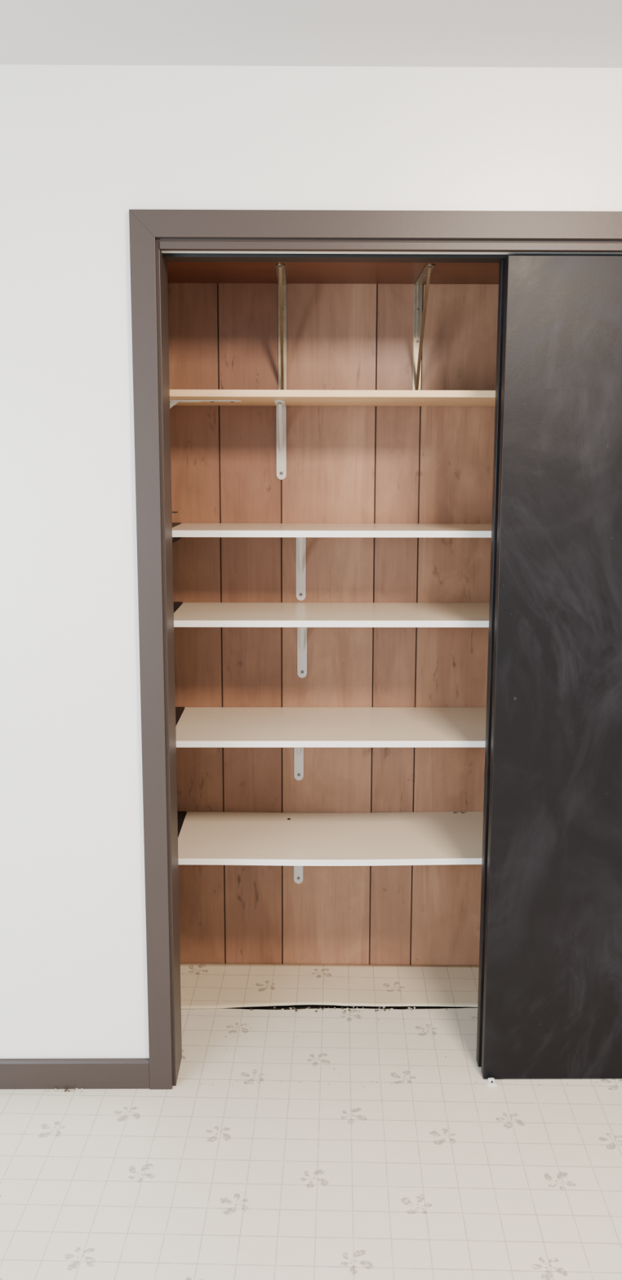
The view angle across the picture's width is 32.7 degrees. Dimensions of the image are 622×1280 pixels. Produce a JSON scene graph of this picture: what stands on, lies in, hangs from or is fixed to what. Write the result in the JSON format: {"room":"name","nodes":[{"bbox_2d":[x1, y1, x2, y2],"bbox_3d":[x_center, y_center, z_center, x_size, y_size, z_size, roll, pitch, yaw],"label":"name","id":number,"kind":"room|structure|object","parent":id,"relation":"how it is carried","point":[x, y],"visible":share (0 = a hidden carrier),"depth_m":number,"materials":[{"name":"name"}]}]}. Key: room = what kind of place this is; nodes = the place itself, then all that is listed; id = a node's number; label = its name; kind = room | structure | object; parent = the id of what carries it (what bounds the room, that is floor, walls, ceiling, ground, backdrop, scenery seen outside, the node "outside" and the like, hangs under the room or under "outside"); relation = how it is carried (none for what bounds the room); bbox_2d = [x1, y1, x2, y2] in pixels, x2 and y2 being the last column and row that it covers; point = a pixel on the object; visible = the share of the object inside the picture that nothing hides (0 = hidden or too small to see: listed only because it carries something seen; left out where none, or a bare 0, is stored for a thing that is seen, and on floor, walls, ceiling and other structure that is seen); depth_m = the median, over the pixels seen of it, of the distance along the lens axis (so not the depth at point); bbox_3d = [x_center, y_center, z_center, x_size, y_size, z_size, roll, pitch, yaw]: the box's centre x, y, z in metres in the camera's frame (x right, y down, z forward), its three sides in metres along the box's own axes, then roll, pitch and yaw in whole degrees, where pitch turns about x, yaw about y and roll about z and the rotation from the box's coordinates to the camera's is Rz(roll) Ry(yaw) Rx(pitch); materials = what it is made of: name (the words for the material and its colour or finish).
{"room":"kitchen","nodes":[
{"label":"kitchen","id":0,"kind":"room"},
{"bbox_2d":[0,64,621,1058],"bbox_3d":[0.199,-0.070,2.596,5.600,2.440,0.125,0,9,0],"label":"wall","id":1,"kind":"structure","parent":0,"point":[82,147],"depth_m":2.42,"materials":[{"name":"paint"}]},
{"bbox_2d":[0,1057,150,1088],"bbox_3d":[-1.507,1.106,2.700,2.192,0.078,0.012,0,9,0],"label":"baseboard","id":2,"kind":"structure","parent":1,"relation":"attached to","point":[90,1073],"depth_m":2.70,"materials":[{"name":"brown paint"}]},
{"bbox_2d":[128,208,621,1089],"bbox_3d":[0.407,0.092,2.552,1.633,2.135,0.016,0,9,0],"label":"door frame","id":3,"kind":"structure","parent":1,"relation":"attached to","point":[145,225],"depth_m":2.42,"materials":[{"name":"wood"}]},
{"bbox_2d":[160,250,621,262],"bbox_3d":[0.409,-0.899,2.472,1.503,0.022,0.096,0,9,0],"label":"door track","id":4,"kind":"object","parent":1,"relation":"attached to","point":[169,255],"visible":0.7,"depth_m":2.46,"materials":[{"name":"grey metal"}]},
{"bbox_2d":[475,259,505,1066],"bbox_3d":[0.797,0.117,2.664,0.707,2.045,0.034,0,9,0],"label":"door","id":5,"kind":"structure","parent":1,"relation":"in","point":[502,264],"depth_m":2.64,"materials":[{"name":"paint"}]},
{"bbox_2d":[481,254,621,1079],"bbox_3d":[0.802,0.126,2.609,0.707,2.045,0.034,0,9,0],"label":"door","id":6,"kind":"structure","parent":1,"relation":"in","point":[553,990],"depth_m":2.59,"materials":[{"name":"paint"}]},
{"bbox_2d":[0,1004,621,1279],"bbox_3d":[0.211,1.442,1.026,5.600,0.050,4.947,0,9,0],"label":"floor","id":7,"kind":"structure","parent":0,"point":[423,1175],"depth_m":2.40,"materials":[{"name":"tile"}]},
{"bbox_2d":[45,1006,591,1092],"bbox_3d":[0.186,1.113,2.911,1.722,0.006,0.434,0,9,0],"label":"debris","id":8,"kind":"object","parent":7,"relation":"on","point":[308,1007],"visible":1,"depth_m":3.10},
{"bbox_2d":[180,963,479,1008],"bbox_3d":[0.402,1.056,3.250,1.676,0.012,0.272,0,9,0],"label":"floor","id":9,"kind":"structure","parent":7,"relation":"on","point":[202,985],"depth_m":3.25,"materials":[{"name":"beige tile"}]},
{"bbox_2d":[485,1077,497,1085],"bbox_3d":[0.466,1.135,2.735,0.026,0.018,0.022,0,9,0],"label":"floor guide","id":10,"kind":"object","parent":7,"relation":"on","point":[491,1082],"visible":1,"depth_m":2.73,"materials":[{"name":"white plastic"}]},
{"bbox_2d":[0,0,621,67],"bbox_3d":[0.216,-1.016,0.632,5.600,0.050,4.947,0,9,0],"label":"ceiling","id":11,"kind":"structure","parent":0,"point":[525,33],"depth_m":2.16,"materials":[{"name":"paint"}]},
{"bbox_2d":[167,283,498,964],"bbox_3d":[0.404,-0.167,3.204,1.680,2.440,0.020,0,9,0],"label":"wall","id":12,"kind":"structure","parent":0,"point":[345,464],"depth_m":3.19,"materials":[{"name":"brown wood"}]},
{"bbox_2d":[274,400,286,479],"bbox_3d":[-0.086,-0.559,2.995,0.029,0.213,0.260,0,9,0],"label":"shelf bracket","id":13,"kind":"object","parent":12,"relation":"attached to","point":[281,407],"visible":1,"depth_m":3.12,"materials":[{"name":"white metal"}]},
{"bbox_2d":[275,263,286,389],"bbox_3d":[-0.082,-0.843,2.929,0.024,0.320,0.300,0,9,0],"label":"shelf bracket","id":14,"kind":"object","parent":12,"relation":"attached to","point":[280,268],"visible":0.92,"depth_m":3.06,"materials":[{"name":"silver metal"}]},
{"bbox_2d":[293,866,302,884],"bbox_3d":[-0.038,0.681,3.194,0.029,0.213,0.260,0,9,0],"label":"shelf bracket","id":15,"kind":"object","parent":12,"relation":"attached to","point":[298,870],"visible":0.17,"depth_m":3.33,"materials":[{"name":"white metal"}]},
{"bbox_2d":[293,747,303,780],"bbox_3d":[-0.036,0.350,3.141,0.029,0.213,0.260,0,9,0],"label":"shelf bracket","id":16,"kind":"object","parent":12,"relation":"attached to","point":[298,752],"visible":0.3,"depth_m":3.27,"materials":[{"name":"white metal"}]},
{"bbox_2d":[296,537,306,600],"bbox_3d":[-0.029,-0.203,3.052,0.029,0.213,0.260,0,9,0],"label":"shelf bracket","id":17,"kind":"object","parent":12,"relation":"attached to","point":[300,541],"visible":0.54,"depth_m":3.18,"materials":[{"name":"white metal"}]},
{"bbox_2d":[297,626,306,677],"bbox_3d":[-0.026,0.031,3.090,0.029,0.213,0.260,0,9,0],"label":"shelf bracket","id":18,"kind":"object","parent":12,"relation":"attached to","point":[301,631],"visible":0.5,"depth_m":3.22,"materials":[{"name":"white metal"}]},
{"bbox_2d":[177,811,483,866],"bbox_3d":[0.427,0.576,3.107,1.622,0.024,0.403,0,9,0],"label":"closet shelf","id":19,"kind":"object","parent":12,"relation":"attached to","point":[205,837],"visible":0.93,"depth_m":3.06,"materials":[{"name":"white wood"}]},
{"bbox_2d":[175,706,486,747],"bbox_3d":[0.427,0.247,3.051,1.622,0.018,0.410,0,9,0],"label":"closet shelf","id":20,"kind":"object","parent":12,"relation":"attached to","point":[197,726],"visible":0.7,"depth_m":3.00,"materials":[{"name":"white wood"}]},
{"bbox_2d":[173,602,489,627],"bbox_3d":[0.428,-0.073,3.010,1.622,0.018,0.390,0,9,0],"label":"closet shelf","id":21,"kind":"object","parent":12,"relation":"attached to","point":[442,615],"visible":0.71,"depth_m":2.94,"materials":[{"name":"white wood"}]},
{"bbox_2d":[172,523,491,537],"bbox_3d":[0.429,-0.308,2.979,1.622,0.018,0.377,0,9,0],"label":"closet shelf","id":22,"kind":"object","parent":12,"relation":"attached to","point":[183,530],"visible":0.7,"depth_m":2.80,"materials":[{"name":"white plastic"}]},
{"bbox_2d":[169,389,495,406],"bbox_3d":[0.414,-0.663,2.916,1.652,0.018,0.390,0,9,0],"label":"closet shelf","id":23,"kind":"object","parent":12,"relation":"attached to","point":[247,397],"visible":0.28,"depth_m":2.75,"materials":[{"name":"white wood"}]},
{"bbox_2d":[167,261,499,284],"bbox_3d":[0.405,-1.004,2.873,1.672,0.018,0.365,0,9,0],"label":"closet shelf","id":24,"kind":"object","parent":12,"relation":"attached to","point":[338,273],"visible":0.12,"depth_m":2.88,"materials":[{"name":"brown wood"}]},
{"bbox_2d":[412,264,435,390],"bbox_3d":[0.310,-0.842,2.933,0.024,0.320,0.300,0,9,0],"label":"shelf bracket","id":25,"kind":"object","parent":12,"relation":"attached to","point":[419,317],"visible":0.91,"depth_m":3.06,"materials":[{"name":"silver metal"}]},
{"bbox_3d":[-0.459,-0.125,2.929,0.050,2.440,0.562,0,9,0],"label":"wall","id":26,"kind":"structure","parent":0,"visible":0},
{"bbox_2d":[172,522,181,542],"bbox_3d":[-0.402,-0.299,2.988,0.063,0.047,0.345,0,9,0],"label":"cleat","id":27,"kind":"object","parent":26,"relation":"attached to","point":[174,524],"visible":0.19,"depth_m":3.04,"materials":[{"name":"black paint"}]},
{"bbox_2d":[173,601,182,627],"bbox_3d":[-0.403,-0.064,3.019,0.063,0.047,0.358,0,9,0],"label":"cleat","id":28,"kind":"object","parent":26,"relation":"attached to","point":[176,604],"visible":0.06,"depth_m":3.13,"materials":[{"name":"black paint"}]},
{"bbox_2d":[175,706,184,726],"bbox_3d":[-0.403,0.257,3.060,0.063,0.047,0.378,0,9,0],"label":"cleat","id":29,"kind":"object","parent":26,"relation":"attached to","point":[179,710],"visible":0.09,"depth_m":3.16,"materials":[{"name":"black paint"}]},
{"bbox_2d":[177,811,186,836],"bbox_3d":[-0.404,0.584,3.116,0.063,0.047,0.371,0,9,0],"label":"cleat","id":30,"kind":"object","parent":26,"relation":"attached to","point":[180,815],"visible":0.11,"depth_m":3.23,"materials":[{"name":"black paint"}]},
{"bbox_2d":[169,400,241,408],"bbox_3d":[-0.310,-0.546,2.872,0.245,0.200,0.030,0,9,0],"label":"shelf bracket","id":31,"kind":"object","parent":26,"relation":"attached to","point":[173,402],"visible":0.28,"depth_m":2.85,"materials":[{"name":"white metal"}]}
]}

